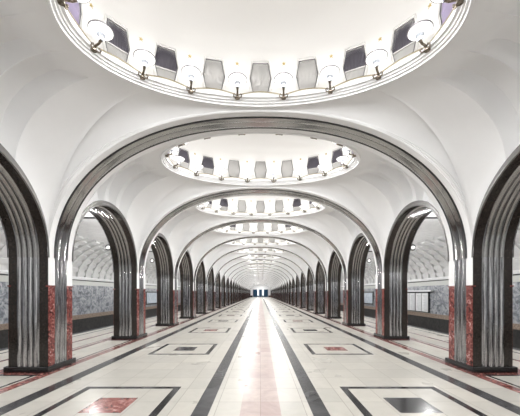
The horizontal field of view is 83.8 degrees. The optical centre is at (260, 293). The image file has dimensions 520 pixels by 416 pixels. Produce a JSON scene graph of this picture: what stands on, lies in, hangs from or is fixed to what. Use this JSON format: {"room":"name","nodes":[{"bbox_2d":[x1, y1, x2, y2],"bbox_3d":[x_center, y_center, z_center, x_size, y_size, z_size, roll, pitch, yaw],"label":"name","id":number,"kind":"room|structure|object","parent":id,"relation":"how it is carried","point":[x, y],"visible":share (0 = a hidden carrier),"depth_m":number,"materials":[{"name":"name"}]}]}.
{"room":"metro station","nodes":[
{"label":"metro station","id":0,"kind":"room"},
{"bbox_2d":[0,275,179,348],"bbox_3d":[-10.275,0.870,60.310,0.050,3.600,126.220,0,0,0],"label":"wall","id":1,"kind":"structure","parent":0,"point":[92,302],"depth_m":17.36,"materials":[{"name":"grey stone"}]},
{"bbox_2d":[0,270,179,287],"bbox_3d":[-10.220,-0.830,60.310,0.160,0.200,126.220,0,0,0],"label":"trim","id":2,"kind":"structure","parent":1,"relation":"attached to","point":[2,272],"depth_m":17.40,"materials":[{"name":"white paint"}]},
{"bbox_2d":[0,212,179,285],"bbox_3d":[-7.670,-1.920,60.310,5.260,2.000,126.220,0,0,0],"label":"vault","id":3,"kind":"object","parent":1,"relation":"on","point":[91,259],"visible":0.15,"depth_m":15.94,"materials":[{"name":"white plaster"}]},
{"bbox_2d":[146,291,156,304],"bbox_3d":[-10.255,0.420,27.600,0.070,1.200,3.200,0,0,0],"label":"poster board","id":4,"kind":"object","parent":1,"relation":"attached to","point":[151,297],"visible":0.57,"depth_m":27.19,"materials":[{"name":"white paper"}]},
{"bbox_2d":[178,222,337,275],"bbox_3d":[0.000,-2.247,16.571,8.868,3.054,3.444,0,0,0],"label":"ceiling","id":5,"kind":"structure","parent":0,"point":[211,239],"depth_m":18.08,"materials":[{"name":"white paint"}]},
{"bbox_2d":[214,223,306,234],"bbox_3d":[0.000,-4.558,16.570,5.681,1.785,3.407,0,0,0],"label":"dome","id":6,"kind":"object","parent":5,"relation":"attached to","point":[260,227],"visible":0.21,"depth_m":17.97,"materials":[{"name":"white paint"}]},
{"bbox_2d":[0,297,519,415],"bbox_3d":[0.000,1.570,60.310,14.740,0.001,126.220,0,0,0],"label":"floor","id":7,"kind":"structure","parent":0,"point":[252,356],"depth_m":5.69,"materials":[{"name":"white stone"}]},
{"bbox_2d":[3,257,75,372],"bbox_3d":[-4.645,0.424,6.170,0.890,2.292,0.880,0,0,0],"label":"pier","id":8,"kind":"object","parent":7,"relation":"on","point":[39,288],"visible":1,"depth_m":5.80,"materials":[{"name":"metal"}]},
{"bbox_2d":[0,143,49,257],"bbox_3d":[-4.645,-1.643,4.090,0.846,1.845,3.440,0,0,0],"label":"arch","id":9,"kind":"object","parent":8,"relation":"on","point":[22,218],"visible":1,"depth_m":5.58,"materials":[{"name":"silver metal"}]},
{"bbox_2d":[49,112,471,260],"bbox_3d":[0.000,-2.240,6.170,8.740,3.040,0.740,0,0,0],"label":"arch","id":10,"kind":"object","parent":8,"relation":"on","point":[76,197],"visible":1,"depth_m":6.09,"materials":[{"name":"black paint"}]},
{"bbox_2d":[111,272,146,338],"bbox_3d":[-4.645,0.424,10.330,0.890,2.292,0.880,0,0,0],"label":"pier","id":11,"kind":"object","parent":7,"relation":"on","point":[129,289],"visible":0.98,"depth_m":9.96,"materials":[{"name":"metal"}]},
{"bbox_2d":[72,200,137,272],"bbox_3d":[-4.645,-1.643,8.250,0.846,1.845,3.440,0,0,0],"label":"arch","id":12,"kind":"object","parent":11,"relation":"on","point":[118,233],"visible":0.63,"depth_m":9.40,"materials":[{"name":"silver metal"}]},
{"bbox_2d":[137,188,383,273],"bbox_3d":[0.000,-2.240,10.330,8.740,3.040,0.740,0,0,0],"label":"arch","id":13,"kind":"object","parent":11,"relation":"on","point":[141,263],"visible":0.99,"depth_m":10.24,"materials":[{"name":"black paint"}]},
{"bbox_2d":[156,279,178,325],"bbox_3d":[-4.645,0.424,14.490,0.890,2.292,0.880,0,0,0],"label":"pier","id":14,"kind":"object","parent":7,"relation":"on","point":[167,289],"visible":0.97,"depth_m":14.12,"materials":[{"name":"metal"}]},
{"bbox_2d":[145,233,173,278],"bbox_3d":[-4.645,-1.643,12.410,0.846,1.845,3.440,0,0,0],"label":"arch","id":15,"kind":"object","parent":14,"relation":"on","point":[160,247],"visible":0.5,"depth_m":13.79,"materials":[{"name":"silver metal"}]},
{"bbox_2d":[174,219,346,278],"bbox_3d":[0.000,-2.240,14.490,8.740,3.040,0.740,0,0,0],"label":"arch","id":16,"kind":"object","parent":14,"relation":"on","point":[213,228],"visible":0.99,"depth_m":14.38,"materials":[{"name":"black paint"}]},
{"bbox_2d":[179,282,196,317],"bbox_3d":[-4.645,0.424,18.650,0.890,2.292,0.880,0,0,0],"label":"pier","id":17,"kind":"object","parent":7,"relation":"on","point":[187,289],"visible":1,"depth_m":18.28,"materials":[{"name":"metal"}]},
{"bbox_2d":[179,250,193,281],"bbox_3d":[-4.645,-1.643,16.570,0.846,1.845,3.440,0,0,0],"label":"arch","id":18,"kind":"object","parent":17,"relation":"on","point":[185,267],"visible":0.36,"depth_m":18.06,"materials":[{"name":"silver metal"}]},
{"bbox_2d":[196,284,207,313],"bbox_3d":[-4.645,0.424,22.810,0.890,2.292,0.880,0,0,0],"label":"pier","id":19,"kind":"object","parent":7,"relation":"on","point":[201,289],"visible":0.84,"depth_m":22.44,"materials":[{"name":"metal"}]},
{"bbox_2d":[196,260,205,283],"bbox_3d":[-4.645,-1.643,20.730,0.846,1.845,3.440,0,0,0],"label":"arch","id":20,"kind":"object","parent":19,"relation":"on","point":[201,275],"visible":0.22,"depth_m":22.27,"materials":[{"name":"silver metal"}]},
{"bbox_2d":[207,286,215,310],"bbox_3d":[-4.645,0.424,26.970,0.890,2.292,0.880,0,0,0],"label":"pier","id":21,"kind":"object","parent":7,"relation":"on","point":[211,294],"visible":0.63,"depth_m":26.59,"materials":[{"name":"metal"}]},
{"bbox_2d":[207,267,213,285],"bbox_3d":[-4.645,-1.643,24.890,0.846,1.845,3.440,0,0,0],"label":"arch","id":22,"kind":"object","parent":21,"relation":"on","point":[210,282],"visible":0.16,"depth_m":26.44,"materials":[{"name":"silver metal"}]},
{"bbox_2d":[216,287,221,307],"bbox_3d":[-4.645,0.424,31.130,0.890,2.292,0.880,0,0,0],"label":"pier","id":23,"kind":"object","parent":7,"relation":"on","point":[218,289],"visible":0.51,"depth_m":30.73,"materials":[{"name":"metal"}]},
{"bbox_2d":[215,271,220,286],"bbox_3d":[-4.645,-1.643,29.050,0.846,1.845,3.440,0,0,0],"label":"arch","id":24,"kind":"object","parent":23,"relation":"on","point":[218,280],"visible":0.16,"depth_m":30.63,"materials":[{"name":"silver metal"}]},
{"bbox_2d":[221,288,225,306],"bbox_3d":[-4.645,0.424,35.290,0.890,2.292,0.880,0,0,0],"label":"pier","id":25,"kind":"object","parent":7,"relation":"on","point":[223,290],"visible":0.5,"depth_m":34.88,"materials":[{"name":"metal"}]},
{"bbox_2d":[225,263,295,287],"bbox_3d":[0.000,-2.240,35.290,8.740,3.040,0.740,0,0,0],"label":"arch","id":26,"kind":"object","parent":25,"relation":"on","point":[256,263],"visible":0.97,"depth_m":35.11,"materials":[{"name":"black paint"}]},
{"bbox_2d":[226,288,229,304],"bbox_3d":[-4.645,0.424,39.450,0.890,2.292,0.880,0,0,0],"label":"pier","id":27,"kind":"object","parent":7,"relation":"on","point":[227,289],"visible":0.53,"depth_m":39.05,"materials":[{"name":"metal"}]},
{"bbox_2d":[291,288,294,304],"bbox_3d":[4.645,0.424,39.450,0.890,2.292,0.880,0,0,0],"label":"pier","id":28,"kind":"object","parent":7,"relation":"on","point":[292,289],"visible":0.56,"depth_m":39.06,"materials":[{"name":"metal"}]},
{"bbox_2d":[295,288,299,306],"bbox_3d":[4.645,0.424,35.290,0.890,2.292,0.880,0,0,0],"label":"pier","id":29,"kind":"object","parent":7,"relation":"on","point":[297,290],"visible":0.54,"depth_m":34.88,"materials":[{"name":"metal"}]},
{"bbox_2d":[299,287,305,307],"bbox_3d":[4.645,0.424,31.130,0.890,2.292,0.880,0,0,0],"label":"pier","id":30,"kind":"object","parent":7,"relation":"on","point":[302,289],"visible":0.54,"depth_m":30.73,"materials":[{"name":"metal"}]},
{"bbox_2d":[221,259,299,283],"bbox_3d":[0.000,-2.240,31.130,8.740,3.040,0.740,0,0,0],"label":"arch","id":31,"kind":"object","parent":30,"relation":"on","point":[255,259],"visible":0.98,"depth_m":30.98,"materials":[{"name":"black paint"}]},
{"bbox_2d":[300,271,305,286],"bbox_3d":[4.645,-1.643,29.050,0.846,1.845,3.440,0,0,0],"label":"arch","id":32,"kind":"object","parent":30,"relation":"on","point":[302,281],"visible":0.2,"depth_m":30.64,"materials":[{"name":"silver metal"}]},
{"bbox_2d":[305,286,313,310],"bbox_3d":[4.645,0.424,26.970,0.890,2.292,0.880,0,0,0],"label":"pier","id":33,"kind":"object","parent":7,"relation":"on","point":[309,289],"visible":0.67,"depth_m":26.58,"materials":[{"name":"metal"}]},
{"bbox_2d":[214,254,306,285],"bbox_3d":[0.000,-2.240,26.970,8.740,3.040,0.740,0,0,0],"label":"arch","id":34,"kind":"object","parent":33,"relation":"on","point":[250,254],"visible":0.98,"depth_m":26.83,"materials":[{"name":"black paint"}]},
{"bbox_2d":[307,267,313,285],"bbox_3d":[4.645,-1.643,24.890,0.846,1.845,3.440,0,0,0],"label":"arch","id":35,"kind":"object","parent":33,"relation":"on","point":[310,282],"visible":0.23,"depth_m":26.43,"materials":[{"name":"silver metal"}]},
{"bbox_2d":[313,284,324,313],"bbox_3d":[4.645,0.424,22.810,0.890,2.292,0.880,0,0,0],"label":"pier","id":36,"kind":"object","parent":7,"relation":"on","point":[319,289],"visible":0.86,"depth_m":22.44,"materials":[{"name":"metal"}]},
{"bbox_2d":[206,247,314,283],"bbox_3d":[0.000,-2.240,22.810,8.740,3.040,0.740,0,0,0],"label":"arch","id":37,"kind":"object","parent":36,"relation":"on","point":[246,247],"visible":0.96,"depth_m":22.68,"materials":[{"name":"black paint"}]},
{"bbox_2d":[315,260,324,283],"bbox_3d":[4.645,-1.643,20.730,0.846,1.845,3.440,0,0,0],"label":"arch","id":38,"kind":"object","parent":36,"relation":"on","point":[319,276],"visible":0.35,"depth_m":22.27,"materials":[{"name":"silver metal"}]},
{"bbox_2d":[324,282,341,317],"bbox_3d":[4.645,0.424,18.650,0.890,2.292,0.880,0,0,0],"label":"pier","id":39,"kind":"object","parent":7,"relation":"on","point":[332,289],"visible":1,"depth_m":18.28,"materials":[{"name":"metal"}]},
{"bbox_2d":[193,236,327,281],"bbox_3d":[0.000,-2.240,18.650,8.740,3.040,0.740,0,0,0],"label":"arch","id":40,"kind":"object","parent":39,"relation":"on","point":[240,238],"visible":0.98,"depth_m":18.53,"materials":[{"name":"black paint"}]},
{"bbox_2d":[327,250,341,281],"bbox_3d":[4.645,-1.643,16.570,0.846,1.845,3.440,0,0,0],"label":"arch","id":41,"kind":"object","parent":39,"relation":"on","point":[335,267],"visible":0.34,"depth_m":18.06,"materials":[{"name":"silver metal"}]},
{"bbox_2d":[342,279,365,325],"bbox_3d":[4.645,0.424,14.490,0.890,2.292,0.880,0,0,0],"label":"pier","id":42,"kind":"object","parent":7,"relation":"on","point":[353,289],"visible":0.98,"depth_m":14.12,"materials":[{"name":"metal"}]},
{"bbox_2d":[347,233,375,278],"bbox_3d":[4.645,-1.643,12.410,0.846,1.845,3.440,0,0,0],"label":"arch","id":43,"kind":"object","parent":42,"relation":"on","point":[360,247],"visible":0.41,"depth_m":13.80,"materials":[{"name":"silver metal"}]},
{"bbox_2d":[374,272,409,338],"bbox_3d":[4.645,0.424,10.330,0.890,2.292,0.880,0,0,0],"label":"pier","id":44,"kind":"object","parent":7,"relation":"on","point":[391,289],"visible":0.98,"depth_m":9.96,"materials":[{"name":"metal"}]},
{"bbox_2d":[383,200,448,272],"bbox_3d":[4.645,-1.643,8.250,0.846,1.845,3.440,0,0,0],"label":"arch","id":45,"kind":"object","parent":44,"relation":"on","point":[402,233],"visible":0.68,"depth_m":9.40,"materials":[{"name":"silver metal"}]},
{"bbox_2d":[445,257,517,372],"bbox_3d":[4.645,0.424,6.170,0.890,2.292,0.880,0,0,0],"label":"pier","id":46,"kind":"object","parent":7,"relation":"on","point":[480,288],"visible":1,"depth_m":5.80,"materials":[{"name":"metal"}]},
{"bbox_2d":[471,145,519,257],"bbox_3d":[4.645,-1.643,4.090,0.846,1.845,3.440,0,0,0],"label":"arch","id":47,"kind":"object","parent":46,"relation":"on","point":[497,222],"visible":1,"depth_m":5.59,"materials":[{"name":"silver metal"}]},
{"bbox_2d":[0,0,519,248],"bbox_3d":[0.000,-2.247,4.091,8.868,3.054,3.444,0,0,0],"label":"ceiling","id":48,"kind":"structure","parent":0,"point":[60,110],"depth_m":5.16,"materials":[{"name":"white paint"}]},
{"bbox_2d":[46,0,474,107],"bbox_3d":[0.000,-4.558,4.090,5.681,1.785,3.407,0,0,0],"label":"dome","id":49,"kind":"object","parent":48,"relation":"attached to","point":[260,40],"visible":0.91,"depth_m":5.23,"materials":[{"name":"white paint"}]},
{"bbox_2d":[65,2,79,23],"bbox_3d":[-2.673,-4.155,4.090,0.042,0.540,0.392,0,0,0],"label":"grille","id":50,"kind":"object","parent":49,"relation":"attached to","point":[74,8],"depth_m":4.19,"materials":[{"name":"purple"}]},
{"bbox_2d":[57,0,89,9],"bbox_3d":[-2.413,-3.854,3.792,0.356,0.259,0.356,0,0,21],"label":"dome lamp","id":51,"kind":"object","parent":49,"relation":"attached to","point":[60,2],"visible":1,"depth_m":3.77,"materials":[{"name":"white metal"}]},
{"bbox_2d":[87,19,113,53],"bbox_3d":[-2.413,-3.854,4.388,0.356,0.259,0.356,0,0,-21],"label":"dome lamp","id":52,"kind":"object","parent":49,"relation":"attached to","point":[99,29],"visible":1,"depth_m":4.36,"materials":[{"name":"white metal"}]},
{"bbox_2d":[106,20,128,61],"bbox_3d":[-2.374,-4.155,4.785,0.042,0.540,0.392,0,0,42],"label":"grille","id":53,"kind":"object","parent":49,"relation":"attached to","point":[118,47],"depth_m":4.81,"materials":[{"name":"grey"}]},
{"bbox_2d":[133,49,155,79],"bbox_3d":[-1.954,-3.854,4.894,0.356,0.259,0.356,0,0,11],"label":"dome lamp","id":54,"kind":"object","parent":49,"relation":"attached to","point":[144,57],"visible":1,"depth_m":4.86,"materials":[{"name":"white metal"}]},
{"bbox_2d":[155,47,176,79],"bbox_3d":[-1.711,-4.155,5.252,0.392,0.540,0.042,0,0,-25],"label":"grille","id":55,"kind":"object","parent":49,"relation":"attached to","point":[166,57],"depth_m":5.25,"materials":[{"name":"grey"}]},
{"bbox_2d":[181,65,200,93],"bbox_3d":[-1.248,-3.854,5.227,0.356,0.259,0.356,0,0,27],"label":"dome lamp","id":56,"kind":"object","parent":49,"relation":"attached to","point":[190,72],"visible":1,"depth_m":5.19,"materials":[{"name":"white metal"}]},
{"bbox_2d":[204,60,223,88],"bbox_3d":[-0.888,-4.155,5.517,0.392,0.540,0.042,0,0,-11],"label":"grille","id":57,"kind":"object","parent":49,"relation":"attached to","point":[213,69],"depth_m":5.52,"materials":[{"name":"white"}]},
{"bbox_2d":[228,72,246,99],"bbox_3d":[-0.427,-3.854,5.390,0.356,0.259,0.356,0,0,40],"label":"dome lamp","id":58,"kind":"object","parent":49,"relation":"attached to","point":[237,79],"visible":1,"depth_m":5.35,"materials":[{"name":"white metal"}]},
{"bbox_2d":[251,65,269,90],"bbox_3d":[0.000,-4.155,5.603,0.392,0.540,0.042,0,0,0],"label":"grille","id":59,"kind":"object","parent":49,"relation":"attached to","point":[260,74],"depth_m":5.61,"materials":[{"name":"white"}]},
{"bbox_2d":[274,72,292,99],"bbox_3d":[0.427,-3.854,5.390,0.356,0.259,0.356,0,0,-40],"label":"dome lamp","id":60,"kind":"object","parent":49,"relation":"attached to","point":[282,79],"visible":1,"depth_m":5.35,"materials":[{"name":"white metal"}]},
{"bbox_2d":[297,60,316,88],"bbox_3d":[0.888,-4.155,5.517,0.392,0.540,0.042,0,0,11],"label":"grille","id":61,"kind":"object","parent":49,"relation":"attached to","point":[306,69],"depth_m":5.52,"materials":[{"name":"white"}]},
{"bbox_2d":[320,65,339,93],"bbox_3d":[1.248,-3.854,5.227,0.356,0.259,0.356,0,0,-27],"label":"dome lamp","id":62,"kind":"object","parent":49,"relation":"attached to","point":[330,72],"visible":1,"depth_m":5.19,"materials":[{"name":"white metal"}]},
{"bbox_2d":[344,47,365,79],"bbox_3d":[1.711,-4.155,5.252,0.392,0.540,0.042,0,0,25],"label":"grille","id":63,"kind":"object","parent":49,"relation":"attached to","point":[354,57],"depth_m":5.25,"materials":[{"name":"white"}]},
{"bbox_2d":[365,49,387,79],"bbox_3d":[1.954,-3.854,4.894,0.356,0.259,0.356,0,0,-11],"label":"dome lamp","id":64,"kind":"object","parent":49,"relation":"attached to","point":[376,57],"visible":1,"depth_m":4.86,"materials":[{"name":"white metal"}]},
{"bbox_2d":[392,20,414,61],"bbox_3d":[2.374,-4.155,4.785,0.042,0.540,0.392,0,0,-42],"label":"grille","id":65,"kind":"object","parent":49,"relation":"attached to","point":[402,47],"depth_m":4.81,"materials":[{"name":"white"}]},
{"bbox_2d":[407,19,433,53],"bbox_3d":[2.413,-3.854,4.388,0.356,0.259,0.356,0,0,21],"label":"dome lamp","id":66,"kind":"object","parent":49,"relation":"attached to","point":[421,29],"visible":1,"depth_m":4.36,"materials":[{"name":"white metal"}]},
{"bbox_2d":[431,0,463,9],"bbox_3d":[2.413,-3.854,3.792,0.356,0.259,0.356,0,0,-21],"label":"dome lamp","id":67,"kind":"object","parent":49,"relation":"attached to","point":[458,2],"visible":1,"depth_m":3.77,"materials":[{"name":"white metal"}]},
{"bbox_2d":[441,2,455,24],"bbox_3d":[2.673,-4.155,4.090,0.042,0.540,0.392,0,0,0],"label":"grille","id":68,"kind":"object","parent":49,"relation":"attached to","point":[446,8],"depth_m":4.19,"materials":[{"name":"purple"}]},
{"bbox_2d":[73,132,447,260],"bbox_3d":[0.000,-2.247,8.251,8.868,3.054,3.444,0,0,0],"label":"ceiling","id":69,"kind":"structure","parent":0,"point":[143,189],"depth_m":9.26,"materials":[{"name":"white paint"}]},
{"bbox_2d":[160,133,360,185],"bbox_3d":[0.000,-4.558,8.250,5.681,1.785,3.407,0,0,0],"label":"dome","id":70,"kind":"object","parent":69,"relation":"attached to","point":[259,153],"visible":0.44,"depth_m":9.49,"materials":[{"name":"white paint"}]},
{"bbox_2d":[165,146,178,157],"bbox_3d":[-2.413,-3.854,7.952,0.356,0.259,0.356,0,0,21],"label":"dome lamp","id":71,"kind":"object","parent":70,"relation":"attached to","point":[175,149],"visible":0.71,"depth_m":7.91,"materials":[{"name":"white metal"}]},
{"bbox_2d":[172,156,184,168],"bbox_3d":[-2.413,-3.854,8.548,0.356,0.259,0.356,0,0,-21],"label":"dome lamp","id":72,"kind":"object","parent":70,"relation":"attached to","point":[178,159],"visible":1,"depth_m":8.50,"materials":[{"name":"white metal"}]},
{"bbox_2d":[179,149,188,167],"bbox_3d":[-2.374,-4.155,8.945,0.042,0.540,0.392,0,0,42],"label":"grille","id":73,"kind":"object","parent":70,"relation":"attached to","point":[184,153],"depth_m":8.97,"materials":[{"name":"white"}]},
{"bbox_2d":[192,163,203,175],"bbox_3d":[-1.954,-3.854,9.054,0.356,0.259,0.356,0,0,11],"label":"dome lamp","id":74,"kind":"object","parent":70,"relation":"attached to","point":[197,166],"visible":1,"depth_m":9.01,"materials":[{"name":"white glass"}]},
{"bbox_2d":[202,157,213,173],"bbox_3d":[-1.711,-4.155,9.412,0.392,0.540,0.042,0,0,-25],"label":"grille","id":75,"kind":"object","parent":70,"relation":"attached to","point":[208,162],"depth_m":9.42,"materials":[{"name":"white metal"}]},
{"bbox_2d":[216,168,226,180],"bbox_3d":[-1.248,-3.854,9.387,0.356,0.259,0.356,0,0,27],"label":"dome lamp","id":76,"kind":"object","parent":70,"relation":"attached to","point":[222,171],"visible":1,"depth_m":9.34,"materials":[{"name":"white glass"}]},
{"bbox_2d":[228,161,239,176],"bbox_3d":[-0.888,-4.155,9.677,0.392,0.540,0.042,0,0,-11],"label":"grille","id":77,"kind":"object","parent":70,"relation":"attached to","point":[233,166],"depth_m":9.68,"materials":[{"name":"white metal"}]},
{"bbox_2d":[242,170,252,182],"bbox_3d":[-0.427,-3.854,9.550,0.356,0.259,0.356,0,0,40],"label":"dome lamp","id":78,"kind":"object","parent":70,"relation":"attached to","point":[247,173],"visible":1,"depth_m":9.50,"materials":[{"name":"white glass"}]},
{"bbox_2d":[255,162,265,177],"bbox_3d":[0.000,-4.155,9.763,0.392,0.540,0.042,0,0,0],"label":"grille","id":79,"kind":"object","parent":70,"relation":"attached to","point":[260,167],"depth_m":9.77,"materials":[{"name":"white"}]},
{"bbox_2d":[268,170,278,182],"bbox_3d":[0.427,-3.854,9.550,0.356,0.259,0.356,0,0,-40],"label":"dome lamp","id":80,"kind":"object","parent":70,"relation":"attached to","point":[273,173],"visible":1,"depth_m":9.50,"materials":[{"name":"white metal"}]},
{"bbox_2d":[281,161,292,176],"bbox_3d":[0.888,-4.155,9.677,0.392,0.540,0.042,0,0,11],"label":"grille","id":81,"kind":"object","parent":70,"relation":"attached to","point":[286,166],"depth_m":9.68,"materials":[{"name":"white metal"}]},
{"bbox_2d":[294,168,304,180],"bbox_3d":[1.248,-3.854,9.387,0.356,0.259,0.356,0,0,-27],"label":"dome lamp","id":82,"kind":"object","parent":70,"relation":"attached to","point":[298,170],"visible":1,"depth_m":9.34,"materials":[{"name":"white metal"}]},
{"bbox_2d":[307,157,318,173],"bbox_3d":[1.711,-4.155,9.412,0.392,0.540,0.042,0,0,25],"label":"grille","id":83,"kind":"object","parent":70,"relation":"attached to","point":[312,162],"depth_m":9.42,"materials":[{"name":"white metal"}]},
{"bbox_2d":[317,163,328,175],"bbox_3d":[1.954,-3.854,9.054,0.356,0.259,0.356,0,0,-11],"label":"dome lamp","id":84,"kind":"object","parent":70,"relation":"attached to","point":[323,166],"visible":1,"depth_m":9.01,"materials":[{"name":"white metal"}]},
{"bbox_2d":[332,149,341,167],"bbox_3d":[2.374,-4.155,8.945,0.042,0.540,0.392,0,0,-42],"label":"grille","id":85,"kind":"object","parent":70,"relation":"attached to","point":[336,153],"depth_m":8.97,"materials":[{"name":"white"}]},
{"bbox_2d":[336,156,348,168],"bbox_3d":[2.413,-3.854,8.548,0.356,0.259,0.356,0,0,21],"label":"dome lamp","id":86,"kind":"object","parent":70,"relation":"attached to","point":[341,159],"visible":1,"depth_m":8.50,"materials":[{"name":"white glass"}]},
{"bbox_2d":[342,146,355,157],"bbox_3d":[2.413,-3.854,7.952,0.356,0.259,0.356,0,0,-21],"label":"dome lamp","id":87,"kind":"object","parent":70,"relation":"attached to","point":[345,149],"visible":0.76,"depth_m":7.91,"materials":[{"name":"white glass"}]},
{"bbox_2d":[146,195,374,269],"bbox_3d":[0.000,-2.247,12.411,8.868,3.054,3.444,0,0,0],"label":"ceiling","id":88,"kind":"structure","parent":0,"point":[185,226],"depth_m":13.79,"materials":[{"name":"white paint"}]},
{"bbox_2d":[195,195,325,217],"bbox_3d":[0.000,-4.558,12.410,5.681,1.785,3.407,0,0,0],"label":"dome","id":89,"kind":"object","parent":88,"relation":"attached to","point":[260,203],"visible":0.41,"depth_m":13.79,"materials":[{"name":"white paint"}]},
{"bbox_2d":[220,199,227,210],"bbox_3d":[-1.711,-4.155,13.572,0.392,0.540,0.042,0,0,-25],"label":"grille","id":90,"kind":"object","parent":89,"relation":"attached to","point":[223,202],"depth_m":13.58,"materials":[{"name":"white"}]},
{"bbox_2d":[238,201,245,211],"bbox_3d":[-0.888,-4.155,13.837,0.392,0.540,0.042,0,0,-11],"label":"grille","id":91,"kind":"object","parent":89,"relation":"attached to","point":[241,204],"depth_m":13.84,"materials":[{"name":"white"}]},
{"bbox_2d":[257,201,263,211],"bbox_3d":[0.000,-4.155,13.923,0.392,0.540,0.042,0,0,0],"label":"grille","id":92,"kind":"object","parent":89,"relation":"attached to","point":[260,204],"depth_m":13.93,"materials":[{"name":"white"}]},
{"bbox_2d":[275,201,282,211],"bbox_3d":[0.888,-4.155,13.837,0.392,0.540,0.042,0,0,11],"label":"grille","id":93,"kind":"object","parent":89,"relation":"attached to","point":[278,204],"depth_m":13.84,"materials":[{"name":"white"}]},
{"bbox_2d":[293,199,300,210],"bbox_3d":[1.711,-4.155,13.572,0.392,0.540,0.042,0,0,25],"label":"grille","id":94,"kind":"object","parent":89,"relation":"attached to","point":[296,202],"depth_m":13.58,"materials":[{"name":"white"}]},
{"bbox_2d":[198,238,322,275],"bbox_3d":[0.000,-2.247,20.731,8.868,3.054,3.444,0,0,0],"label":"ceiling","id":95,"kind":"structure","parent":0,"point":[223,249],"depth_m":22.29,"materials":[{"name":"white paint"}]},
{"bbox_2d":[226,238,294,245],"bbox_3d":[0.000,-4.558,20.730,5.681,1.785,3.407,0,0,0],"label":"dome","id":96,"kind":"object","parent":95,"relation":"attached to","point":[260,241],"visible":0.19,"depth_m":22.16,"materials":[{"name":"white paint"}]},
{"bbox_2d":[209,248,311,280],"bbox_3d":[0.000,-2.247,24.891,8.868,3.054,3.444,0,0,0],"label":"ceiling","id":97,"kind":"structure","parent":0,"point":[290,256],"depth_m":26.50,"materials":[{"name":"white paint"}]},
{"bbox_2d":[235,248,285,252],"bbox_3d":[0.000,-4.558,24.890,5.681,1.785,3.407,0,0,0],"label":"dome","id":98,"kind":"object","parent":97,"relation":"attached to","point":[260,250],"visible":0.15,"depth_m":26.31,"materials":[{"name":"white paint"}]},
{"bbox_2d":[220,255,300,279],"bbox_3d":[0.000,-2.247,29.051,8.868,3.054,3.444,0,0,0],"label":"ceiling","id":99,"kind":"structure","parent":0,"point":[227,266],"depth_m":30.67,"materials":[{"name":"white paint"}]},
{"bbox_2d":[240,255,280,258],"bbox_3d":[0.000,-4.558,29.050,5.681,1.785,3.407,0,0,0],"label":"dome","id":100,"kind":"object","parent":99,"relation":"attached to","point":[251,256],"visible":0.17,"depth_m":30.48,"materials":[{"name":"white paint"}]},
{"bbox_2d":[225,260,295,283],"bbox_3d":[0.000,-2.247,33.211,8.868,3.054,3.444,0,0,0],"label":"ceiling","id":101,"kind":"structure","parent":0,"point":[233,268],"depth_m":34.86,"materials":[{"name":"white paint"}]},
{"bbox_2d":[243,260,277,262],"bbox_3d":[0.000,-4.558,33.210,5.681,1.785,3.407,0,0,0],"label":"dome","id":102,"kind":"object","parent":101,"relation":"attached to","point":[253,261],"visible":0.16,"depth_m":34.64,"materials":[{"name":"white paint"}]},
{"bbox_2d":[226,264,294,283],"bbox_3d":[0.000,-2.247,37.371,8.868,3.054,3.444,0,0,0],"label":"ceiling","id":103,"kind":"structure","parent":0,"point":[246,266],"depth_m":39.02,"materials":[{"name":"white paint"}]},
{"bbox_2d":[232,269,288,283],"bbox_3d":[0.000,-2.247,41.531,8.868,3.054,3.444,0,0,0],"label":"ceiling","id":104,"kind":"structure","parent":0,"point":[244,270],"depth_m":43.19,"materials":[{"name":"white paint"}]},
{"bbox_2d":[251,285,269,294],"bbox_3d":[0.000,-0.980,123.320,20.600,7.300,0.001,0,0,0],"label":"wall","id":105,"kind":"structure","parent":0,"point":[258,287],"depth_m":123.33,"materials":[{"name":"white paint"}]},
{"bbox_2d":[234,270,286,282],"bbox_3d":[0.000,-2.247,45.691,8.868,3.054,3.444,0,0,0],"label":"ceiling","id":106,"kind":"structure","parent":0,"point":[240,275],"depth_m":47.35,"materials":[{"name":"white paint"}]},
{"bbox_2d":[238,274,282,287],"bbox_3d":[0.000,-2.247,54.011,8.868,3.054,3.444,0,0,0],"label":"ceiling","id":107,"kind":"structure","parent":0,"point":[251,274],"depth_m":55.69,"materials":[{"name":"white paint"}]},
{"bbox_2d":[237,273,283,283],"bbox_3d":[0.000,-2.247,49.851,8.868,3.054,3.444,0,0,0],"label":"ceiling","id":108,"kind":"structure","parent":0,"point":[240,278],"depth_m":51.53,"materials":[{"name":"white paint"}]},
{"bbox_2d":[341,212,519,285],"bbox_3d":[7.670,-1.920,60.310,5.260,2.000,126.220,0,0,0],"label":"ceiling","id":109,"kind":"structure","parent":0,"point":[429,259],"depth_m":16.00,"materials":[{"name":"white plaster"}]},
{"bbox_2d":[341,275,519,348],"bbox_3d":[10.275,0.870,60.310,0.050,3.600,126.220,0,0,0],"label":"wall","id":110,"kind":"structure","parent":0,"point":[437,319],"depth_m":16.98,"materials":[{"name":"grey stone"}]},
{"bbox_2d":[364,292,373,304],"bbox_3d":[10.255,0.420,28.000,0.070,1.200,3.200,0,0,0],"label":"poster board","id":111,"kind":"object","parent":110,"relation":"attached to","point":[368,296],"visible":0.64,"depth_m":27.23,"materials":[{"name":"white paint"}]},
{"bbox_2d":[407,290,433,312],"bbox_3d":[10.165,0.480,18.950,0.190,1.380,3.700,0,0,0],"label":"route sign","id":112,"kind":"object","parent":110,"relation":"attached to","point":[417,300],"visible":0.9,"depth_m":18.58,"materials":[{"name":"white paint"}]},
{"bbox_2d":[341,270,519,287],"bbox_3d":[10.220,-0.830,60.310,0.160,0.200,126.220,0,0,0],"label":"trim","id":113,"kind":"structure","parent":110,"relation":"attached to","point":[515,272],"depth_m":17.61,"materials":[{"name":"white paint"}]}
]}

